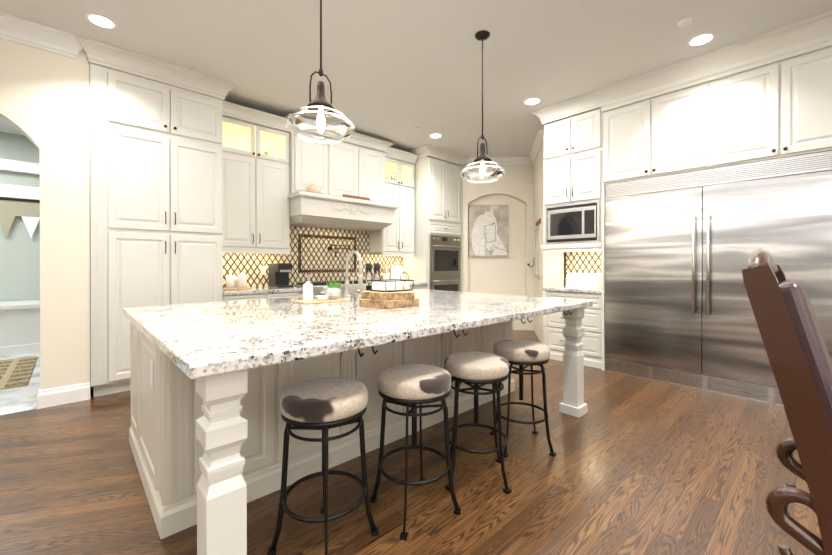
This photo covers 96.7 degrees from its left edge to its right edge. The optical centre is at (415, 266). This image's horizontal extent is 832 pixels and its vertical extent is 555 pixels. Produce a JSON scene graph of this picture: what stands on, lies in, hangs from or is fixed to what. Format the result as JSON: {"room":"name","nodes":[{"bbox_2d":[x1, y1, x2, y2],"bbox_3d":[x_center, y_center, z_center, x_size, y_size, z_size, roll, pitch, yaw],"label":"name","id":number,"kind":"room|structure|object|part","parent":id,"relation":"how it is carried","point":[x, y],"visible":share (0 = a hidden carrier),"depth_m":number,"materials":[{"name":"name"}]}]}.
{"room":"kitchen","nodes":[
{"label":"kitchen","id":0,"kind":"room"},
{"bbox_2d":[0,386,39,414],"bbox_3d":[-4.673,1.234,2.298,3.640,0.061,0.799,0,0,-43],"label":"floor","id":1,"kind":"structure","parent":0,"point":[15,401],"depth_m":3.31,"materials":[{"name":"stone"}]},
{"bbox_2d":[0,132,39,300],"bbox_3d":[-6.678,-0.405,5.154,4.600,3.200,0.120,0,0,-43],"label":"wall","id":2,"kind":"structure","parent":0,"point":[19,263],"depth_m":5.65,"materials":[{"name":"grey paint"}]},
{"bbox_2d":[0,158,39,237],"bbox_3d":[-6.556,-1.004,5.094,2.500,1.160,0.110,0,0,-43],"label":"window valance","id":3,"kind":"object","parent":2,"relation":"attached to","point":[23,202],"visible":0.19,"depth_m":5.59,"materials":[{"name":"beige fabric"}]},
{"bbox_2d":[0,38,89,389],"bbox_3d":[-4.397,-0.395,2.113,3.799,3.200,0.160,0,0,-43],"label":"wall","id":4,"kind":"structure","parent":0,"point":[44,102],"depth_m":3.21,"materials":[{"name":"beige paint"}]},
{"bbox_2d":[0,12,81,58],"bbox_3d":[-4.304,-1.915,2.017,3.810,0.160,0.120,0,0,-43],"label":"crown molding","id":5,"kind":"structure","parent":4,"relation":"attached to","point":[30,33],"depth_m":3.08,"materials":[{"name":"white paint"}]},
{"bbox_2d":[37,382,89,408],"bbox_3d":[-4.391,1.130,2.109,3.797,0.150,0.180,0,0,-43],"label":"baseboard","id":6,"kind":"structure","parent":4,"relation":"attached to","point":[51,397],"depth_m":3.22,"materials":[{"name":"white paint"}]},
{"bbox_2d":[225,116,404,286],"bbox_3d":[-1.463,-0.406,5.633,5.310,3.200,0.120,0,0,-43],"label":"wall","id":7,"kind":"structure","parent":0,"point":[312,133],"depth_m":5.46,"materials":[{"name":"beige paint"}]},
{"bbox_2d":[227,138,290,249],"bbox_3d":[-2.104,-0.863,4.706,0.885,1.280,0.357,0,0,-43],"label":"upper cabinet","id":8,"kind":"object","parent":7,"relation":"attached to","point":[258,177],"depth_m":4.61,"materials":[{"name":"white paint"}]},
{"bbox_2d":[279,114,330,193],"bbox_3d":[-1.563,-1.445,5.153,0.515,1.000,0.437,0,0,-43],"label":"upper cabinet","id":9,"kind":"object","parent":7,"relation":"attached to","point":[310,162],"depth_m":4.97,"materials":[{"name":"white paint"}]},
{"bbox_2d":[284,113,398,230],"bbox_3d":[-1.097,-1.259,5.398,1.700,1.372,0.713,0,0,-43],"label":"range hood","id":10,"kind":"object","parent":9,"relation":"attached to","point":[342,186],"depth_m":5.19,"materials":[{"name":"white paint"}]},
{"bbox_2d":[291,190,330,221],"bbox_3d":[-1.515,-0.799,5.038,0.425,0.290,0.673,0,0,-43],"label":"range hood","id":11,"kind":"object","parent":7,"relation":"attached to","point":[306,206],"depth_m":4.79,"materials":[{"name":"white paint"}]},
{"bbox_2d":[223,226,402,287],"bbox_3d":[-1.394,-0.191,5.604,3.144,0.929,0.014,0,0,-43],"label":"backsplash","id":12,"kind":"structure","parent":7,"relation":"attached to","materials":[{"name":"tile"}]},
{"bbox_2d":[261,266,265,274],"bbox_3d":[-2.057,0.056,4.980,0.070,0.120,0.005,0,0,-43],"label":"electrical outlet plate","id":13,"kind":"object","parent":12,"relation":"attached to","point":[263,270],"depth_m":4.98,"materials":[{"name":"white plastic"}]},
{"bbox_2d":[331,131,358,197],"bbox_3d":[-1.191,-1.446,5.499,0.500,1.000,0.437,0,0,-43],"label":"upper cabinet","id":14,"kind":"object","parent":7,"relation":"attached to","point":[344,155],"depth_m":5.35,"materials":[{"name":"white paint"}]},
{"bbox_2d":[323,194,374,225],"bbox_3d":[-1.111,-0.800,5.414,0.680,0.290,0.673,0,0,-43],"label":"range hood","id":15,"kind":"object","parent":7,"relation":"attached to","point":[344,211],"depth_m":5.18,"materials":[{"name":"white paint"}]},
{"bbox_2d":[359,134,386,201],"bbox_3d":[-0.819,-1.447,5.844,0.515,1.000,0.437,0,0,-43],"label":"upper cabinet","id":16,"kind":"object","parent":7,"relation":"attached to","point":[372,163],"depth_m":5.68,"materials":[{"name":"white paint"}]},
{"bbox_2d":[363,202,394,225],"bbox_3d":[-0.706,-0.801,5.790,0.425,0.290,0.673,0,0,-43],"label":"range hood","id":17,"kind":"object","parent":7,"relation":"attached to","point":[384,211],"depth_m":5.56,"materials":[{"name":"white paint"}]},
{"bbox_2d":[367,178,414,253],"bbox_3d":[-0.397,-0.833,6.293,0.708,1.210,0.357,0,0,-43],"label":"upper cabinet","id":18,"kind":"object","parent":7,"relation":"attached to","point":[399,238],"depth_m":6.16,"materials":[{"name":"white paint"}]},
{"bbox_2d":[0,330,821,554],"bbox_3d":[-0.695,1.232,3.130,10.600,0.060,12.600,0,0,-43],"label":"floor","id":19,"kind":"structure","parent":0,"point":[635,465],"depth_m":2.02,"materials":[{"name":"brown wood"}]},
{"bbox_2d":[0,356,37,389],"bbox_3d":[-5.152,1.194,3.628,1.950,0.011,1.600,0,0,-43],"label":"rug","id":20,"kind":"object","parent":19,"relation":"on","point":[15,373],"visible":1,"depth_m":4.17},
{"bbox_2d":[0,300,39,355],"bbox_3d":[-6.321,0.862,4.759,2.620,0.670,0.930,0,0,-43],"label":"bench","id":21,"kind":"object","parent":19,"relation":"on","point":[19,327],"depth_m":5.04,"materials":[{"name":"white wood"}]},
{"bbox_2d":[88,62,226,396],"bbox_3d":[-2.737,-0.401,3.928,1.098,3.200,0.637,0,0,-43],"label":"tall cabinet","id":22,"kind":"object","parent":19,"relation":"on","point":[197,195],"depth_m":3.60,"materials":[{"name":"white paint"}]},
{"bbox_2d":[75,34,235,109],"bbox_3d":[-2.588,-1.915,3.763,1.298,0.170,0.400,0,0,-43],"label":"crown molding","id":23,"kind":"structure","parent":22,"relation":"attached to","point":[99,53],"depth_m":3.59,"materials":[{"name":"white paint"}]},
{"bbox_2d":[223,294,266,301],"bbox_3d":[-2.166,0.760,4.462,0.456,0.875,0.637,0,0,-43],"label":"base cabinet","id":24,"kind":"object","parent":19,"relation":"on","point":[226,297],"depth_m":4.21,"materials":[{"name":"white paint"}]},
{"bbox_2d":[223,282,426,293],"bbox_3d":[-1.176,0.297,5.371,3.144,0.044,0.652,0,0,-43],"label":"countertop","id":25,"kind":"structure","parent":24,"relation":"on","point":[255,289],"depth_m":4.61,"materials":[{"name":"white stone"}]},
{"bbox_2d":[223,272,251,289],"bbox_3d":[-2.180,0.175,4.504,0.340,0.203,0.340,0,0,-43],"label":"canister set","id":26,"kind":"object","parent":25,"relation":"on","point":[239,282],"visible":1,"depth_m":4.47,"materials":[{"name":"white ceramic"}]},
{"bbox_2d":[269,263,291,287],"bbox_3d":[-1.810,0.118,4.935,0.190,0.315,0.333,0,0,-43],"label":"coffee maker","id":27,"kind":"object","parent":25,"relation":"on","point":[278,275],"visible":1,"depth_m":4.86,"materials":[{"name":"black plastic"}]},
{"bbox_2d":[382,266,388,280],"bbox_3d":[-0.499,0.136,6.152,0.117,0.271,0.114,0,0,-43],"label":"utensil crock","id":28,"kind":"object","parent":25,"relation":"on","point":[385,276],"visible":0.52,"depth_m":6.11,"materials":[{"name":"white ceramic"}]},
{"bbox_2d":[267,290,302,298],"bbox_3d":[-1.843,0.759,4.762,0.425,0.875,0.637,0,0,-43],"label":"base cabinet","id":29,"kind":"object","parent":19,"relation":"on","point":[269,296],"depth_m":4.54,"materials":[{"name":"white paint"}]},
{"bbox_2d":[313,290,323,295],"bbox_3d":[-1.498,0.758,5.083,0.517,0.875,0.637,0,0,-43],"label":"base cabinet","id":30,"kind":"object","parent":19,"relation":"on","point":[315,292],"depth_m":4.82,"materials":[{"name":"white paint"}]},
{"bbox_2d":[267,377,378,554],"bbox_3d":[-0.396,0.867,1.611,0.370,0.678,0.370,0,0,30],"label":"stool","id":31,"kind":"object","parent":19,"relation":"on","point":[324,405],"visible":1,"depth_m":1.53,"materials":[{"name":"black metal"}]},
{"bbox_2d":[340,290,365,293],"bbox_3d":[-1.123,0.757,5.432,0.508,0.875,0.637,0,0,-43],"label":"base cabinet","id":32,"kind":"object","parent":19,"relation":"on","point":[342,291],"depth_m":5.18,"materials":[{"name":"white paint"}]},
{"bbox_2d":[129,307,587,554],"bbox_3d":[-0.261,0.765,2.787,2.844,0.875,1.934,0,0,-43],"label":"kitchen island","id":33,"kind":"object","parent":19,"relation":"on","point":[211,382],"depth_m":1.93,"materials":[{"name":"beige paint"}]},
{"bbox_2d":[122,289,592,382],"bbox_3d":[-0.276,0.305,2.779,2.880,0.045,1.980,0,0,-43],"label":"island countertop","id":34,"kind":"structure","parent":33,"relation":"on","point":[199,340],"depth_m":1.88,"materials":[{"name":"white stone"}]},
{"bbox_2d":[292,298,348,303],"bbox_3d":[-0.758,0.275,2.945,0.380,0.012,0.220,0,0,-43],"label":"serving tray","id":35,"kind":"object","parent":34,"relation":"on","point":[314,301],"visible":0.81,"depth_m":2.87,"materials":[{"name":"beige wood"}]},
{"bbox_2d":[303,275,312,300],"bbox_3d":[-0.842,0.168,2.889,0.076,0.200,0.082,0,0,-43],"label":"soap dispenser","id":36,"kind":"object","parent":35,"relation":"on","point":[307,290],"visible":1,"depth_m":2.86,"materials":[{"name":"white ceramic"}]},
{"bbox_2d":[316,295,327,300],"bbox_3d":[-0.741,0.251,2.927,0.096,0.035,0.095,0,0,-43],"label":"bowl","id":37,"kind":"object","parent":35,"relation":"on","point":[322,297],"visible":1,"depth_m":2.89,"materials":[{"name":"white ceramic"}]},
{"bbox_2d":[326,281,341,299],"bbox_3d":[-0.668,0.192,3.018,0.130,0.151,0.121,0,0,-43],"label":"succulent plant","id":38,"kind":"object","parent":35,"relation":"on","point":[333,291],"visible":1,"depth_m":2.97,"materials":[{"name":"green plant"}]},
{"bbox_2d":[323,251,362,296],"bbox_3d":[-0.625,0.070,3.268,0.315,0.422,0.271,0,0,-43],"label":"faucet","id":39,"kind":"object","parent":34,"relation":"on","point":[360,278],"depth_m":3.37,"materials":[{"name":"silver metal"}]},
{"bbox_2d":[366,263,374,290],"bbox_3d":[-0.463,0.123,3.642,0.061,0.312,0.061,0,0,35],"label":"salt","id":40,"kind":"object","parent":34,"relation":"on","point":[369,271],"depth_m":3.62,"materials":[{"name":"white plastic"}]},
{"bbox_2d":[375,263,379,279],"bbox_3d":[-0.388,0.123,3.685,0.061,0.312,0.061,0,0,35],"label":"salt","id":41,"kind":"object","parent":34,"relation":"on","point":[377,266],"depth_m":3.66,"materials":[{"name":"white plastic"}]},
{"bbox_2d":[359,290,418,308],"bbox_3d":[-0.196,0.231,2.684,0.435,0.101,0.413,0,0,-43],"label":"wood slice","id":42,"kind":"object","parent":34,"relation":"on","point":[388,300],"visible":0.9,"depth_m":2.54,"materials":[{"name":"brown wood"}]},
{"bbox_2d":[367,272,414,291],"bbox_3d":[-0.183,0.110,2.694,0.270,0.137,0.219,0,0,-43],"label":"basket","id":43,"kind":"object","parent":42,"relation":"on","point":[386,286],"visible":1,"depth_m":2.63,"materials":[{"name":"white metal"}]},
{"bbox_2d":[391,260,402,281],"bbox_3d":[-0.201,0.105,3.873,0.150,0.347,0.150,0,0,-43],"label":"paper towel holder","id":44,"kind":"object","parent":34,"relation":"on","point":[396,271],"visible":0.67,"depth_m":3.82,"materials":[{"name":"white paper"}]},
{"bbox_2d":[370,364,460,540],"bbox_3d":[-0.009,0.866,1.855,0.370,0.678,0.370,0,0,-33],"label":"stool","id":45,"kind":"object","parent":19,"relation":"on","point":[407,385],"visible":1,"depth_m":1.77,"materials":[{"name":"black metal"}]},
{"bbox_2d":[409,286,426,289],"bbox_3d":[-0.297,0.755,6.200,0.727,0.875,0.637,0,0,-43],"label":"base cabinet","id":46,"kind":"object","parent":19,"relation":"on","point":[410,287],"depth_m":6.06,"materials":[{"name":"white paint"}]},
{"bbox_2d":[403,152,461,291],"bbox_3d":[0.320,-0.409,6.757,0.932,3.200,0.656,0,0,-43],"label":"tall cabinet","id":47,"kind":"object","parent":19,"relation":"on","point":[436,261],"depth_m":6.42,"materials":[{"name":"white paint"}]},
{"bbox_2d":[430,235,461,291],"bbox_3d":[0.546,0.119,6.515,0.782,1.305,0.088,0,0,-43],"label":"wall oven","id":48,"kind":"object","parent":47,"relation":"in","point":[445,250],"depth_m":6.50,"materials":[{"name":"silver metal"}]},
{"bbox_2d":[444,351,511,493],"bbox_3d":[0.348,0.866,2.139,0.370,0.678,0.370,0,0,5],"label":"stool","id":49,"kind":"object","parent":19,"relation":"on","point":[470,368],"visible":0.98,"depth_m":2.02,"materials":[{"name":"black metal"}]},
{"bbox_2d":[490,340,555,457],"bbox_3d":[0.712,0.865,2.505,0.370,0.678,0.370,0,0,-2],"label":"stool","id":50,"kind":"object","parent":19,"relation":"on","point":[521,353],"visible":0.81,"depth_m":2.38,"materials":[{"name":"black metal"}]},
{"bbox_2d":[546,291,595,367],"bbox_3d":[2.158,0.759,4.773,0.617,0.875,0.717,0,0,-43],"label":"base cabinet","id":51,"kind":"object","parent":19,"relation":"on","point":[555,322],"depth_m":4.59,"materials":[{"name":"white paint"}]},
{"bbox_2d":[544,287,595,294],"bbox_3d":[2.142,0.299,4.777,0.632,0.044,0.747,0,0,-43],"label":"countertop","id":52,"kind":"structure","parent":51,"relation":"on","point":[583,291],"depth_m":4.61,"materials":[{"name":"white stone"}]},
{"bbox_2d":[566,273,601,287],"bbox_3d":[2.244,0.183,4.890,0.274,0.185,0.420,0,0,-43],"label":"bread box","id":53,"kind":"object","parent":52,"relation":"on","point":[588,280],"visible":1,"depth_m":4.79,"materials":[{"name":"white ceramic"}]},
{"bbox_2d":[596,151,831,405],"bbox_3d":[3.023,0.135,3.800,0.672,2.130,1.923,0,0,-43],"label":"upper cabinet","id":54,"kind":"object","parent":19,"relation":"on","point":[677,194],"depth_m":3.56,"materials":[{"name":"silver metal"}]},
{"bbox_2d":[605,151,831,405],"bbox_3d":[3.016,0.135,3.757,0.728,2.130,1.870,0,0,-43],"label":"refrigerator","id":55,"kind":"object","parent":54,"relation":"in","point":[679,244],"depth_m":3.54,"materials":[{"name":"silver metal"}]},
{"bbox_2d":[742,249,831,554],"bbox_3d":[1.303,0.585,0.921,0.550,1.278,0.707,0,0,-43],"label":"dining chair","id":56,"kind":"object","parent":19,"relation":"on","point":[800,361],"visible":1,"depth_m":0.95,"materials":[{"name":"brown wood"}]},
{"bbox_2d":[0,0,831,161],"bbox_3d":[-0.695,-2.028,3.120,10.600,0.060,12.600,0,0,-43],"label":"ceiling","id":57,"kind":"structure","parent":0,"point":[396,72],"depth_m":3.36,"materials":[{"name":"white paint"}]},
{"bbox_2d":[85,13,116,28],"bbox_3d":[-2.566,-1.996,3.018,0.199,0.004,0.199,0,0,8],"label":"recessed light","id":58,"kind":"object","parent":57,"relation":"in","point":[98,20],"depth_m":3.01,"materials":[{"name":"white paint"}]},
{"bbox_2d":[286,0,353,143],"bbox_3d":[-0.547,-1.369,2.126,0.380,1.252,0.380,0,0,-43],"label":"pendant light","id":59,"kind":"object","parent":57,"relation":"hanging from","point":[320,105],"visible":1,"depth_m":2.08,"materials":[{"name":"glass"}]},
{"bbox_2d":[429,134,441,137],"bbox_3d":[0.304,-2.004,5.688,0.199,0.004,0.199,0,0,8],"label":"recessed light","id":60,"kind":"object","parent":57,"relation":"in","point":[435,135],"depth_m":5.71,"materials":[{"name":"white paint"}]},
{"bbox_2d":[460,30,504,182],"bbox_3d":[0.575,-1.372,3.196,0.380,1.252,0.380,0,0,-43],"label":"pendant light","id":61,"kind":"object","parent":57,"relation":"hanging from","point":[482,158],"visible":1,"depth_m":3.15,"materials":[{"name":"brown metal"}]},
{"bbox_2d":[524,98,540,104],"bbox_3d":[1.414,-2.001,4.494,0.199,0.004,0.199,0,0,8],"label":"recessed light","id":62,"kind":"object","parent":57,"relation":"in","point":[532,101],"depth_m":4.49,"materials":[{"name":"white paint"}]},
{"bbox_2d":[677,18,692,27],"bbox_3d":[2.203,-1.988,3.029,0.109,0.020,0.109,0,0,20],"label":"smoke detector","id":63,"kind":"object","parent":57,"relation":"attached to","point":[686,22],"depth_m":3.01,"materials":[{"name":"white paint"}]},
{"bbox_2d":[687,33,714,46],"bbox_3d":[2.516,-1.997,3.265,0.199,0.004,0.199,0,0,8],"label":"recessed light","id":64,"kind":"object","parent":57,"relation":"in","point":[695,41],"depth_m":3.26,"materials":[{"name":"white paint"}]},
{"bbox_2d":[462,164,532,329],"bbox_3d":[1.503,-0.410,7.037,1.365,3.200,0.300,0,0,2],"label":"wall","id":65,"kind":"structure","parent":0,"point":[512,273],"depth_m":6.98,"materials":[{"name":"beige paint"}]},
{"bbox_2d":[411,144,469,165],"bbox_3d":[0.462,-1.934,6.599,1.132,0.150,0.400,0,0,-43],"label":"crown molding","id":66,"kind":"structure","parent":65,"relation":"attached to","point":[424,151],"depth_m":6.34,"materials":[{"name":"white paint"}]},
{"bbox_2d":[468,205,508,256],"bbox_3d":[1.369,-0.670,6.998,0.750,0.980,0.042,0,0,2],"label":"horse painting","id":67,"kind":"object","parent":65,"relation":"attached to","point":[488,230],"visible":0.98,"depth_m":6.98,"materials":[{"name":"paper"}]},
{"bbox_2d":[533,142,542,342],"bbox_3d":[2.079,-0.408,6.177,0.157,3.200,1.384,0,0,12],"label":"wall","id":68,"kind":"structure","parent":0,"point":[537,216],"depth_m":6.10,"materials":[{"name":"beige paint"}]},
{"bbox_3d":[1.991,-0.237,6.034,0.036,0.820,0.600,0,0,11],"label":"framed art picture","id":69,"kind":"part","parent":68,"relation":"part of"},
{"bbox_2d":[543,140,563,344],"bbox_3d":[4.079,-0.399,3.249,0.120,3.200,6.280,0,0,-43],"label":"wall","id":70,"kind":"structure","parent":0,"point":[550,258],"depth_m":5.44,"materials":[{"name":"beige paint"}]},
{"bbox_2d":[465,135,542,164],"bbox_3d":[1.788,-1.947,6.559,0.980,0.125,1.695,0,0,-43],"label":"crown molding","id":71,"kind":"structure","parent":70,"relation":"attached to","point":[530,160],"depth_m":6.81,"materials":[{"name":"white paint"}]},
{"bbox_2d":[540,129,543,139],"bbox_3d":[1.984,-1.943,5.345,0.085,0.125,0.330,0,0,-43],"label":"crown molding","id":72,"kind":"structure","parent":70,"relation":"attached to","point":[541,131],"depth_m":5.48,"materials":[{"name":"white paint"}]},
{"bbox_2d":[551,265,558,272],"bbox_3d":[2.017,0.035,5.375,0.006,0.120,0.120,0,0,-43],"label":"switch plate","id":73,"kind":"object","parent":70,"relation":"attached to","point":[554,268],"visible":1,"depth_m":5.37,"materials":[{"name":"white plastic"}]},
{"bbox_2d":[541,199,603,246],"bbox_3d":[2.134,-0.523,4.746,0.683,0.496,0.717,0,0,-43],"label":"microwave","id":74,"kind":"object","parent":70,"relation":"attached to","point":[580,223],"depth_m":4.48,"materials":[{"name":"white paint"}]},
{"bbox_2d":[544,91,615,202],"bbox_3d":[2.136,-1.388,4.746,0.677,1.230,0.717,0,0,-43],"label":"upper cabinet","id":75,"kind":"object","parent":70,"relation":"attached to","point":[571,146],"depth_m":4.49,"materials":[{"name":"white paint"}]},
{"bbox_2d":[564,251,601,285],"bbox_3d":[2.366,0.035,4.991,0.014,0.479,0.757,0,0,-43],"label":"backsplash","id":76,"kind":"structure","parent":70,"relation":"attached to","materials":[{"name":"tile"}]},
{"bbox_2d":[600,75,707,186],"bbox_3d":[2.715,-1.371,4.123,0.677,0.860,0.977,0,0,-43],"label":"upper cabinet","id":77,"kind":"object","parent":70,"relation":"attached to","point":[665,132],"depth_m":3.85,"materials":[{"name":"white paint"}]},
{"bbox_2d":[708,39,831,170],"bbox_3d":[3.379,-1.369,3.409,0.677,0.860,0.973,0,0,-43],"label":"upper cabinet","id":78,"kind":"object","parent":70,"relation":"attached to","point":[778,107],"depth_m":3.21,"materials":[{"name":"white paint"}]},
{"bbox_2d":[532,88,603,124],"bbox_3d":[1.934,-1.918,4.625,0.420,0.170,0.817,0,0,-43],"label":"crown molding","id":79,"kind":"structure","parent":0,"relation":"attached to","point":[588,101],"depth_m":4.46,"materials":[{"name":"white paint"}]}
]}

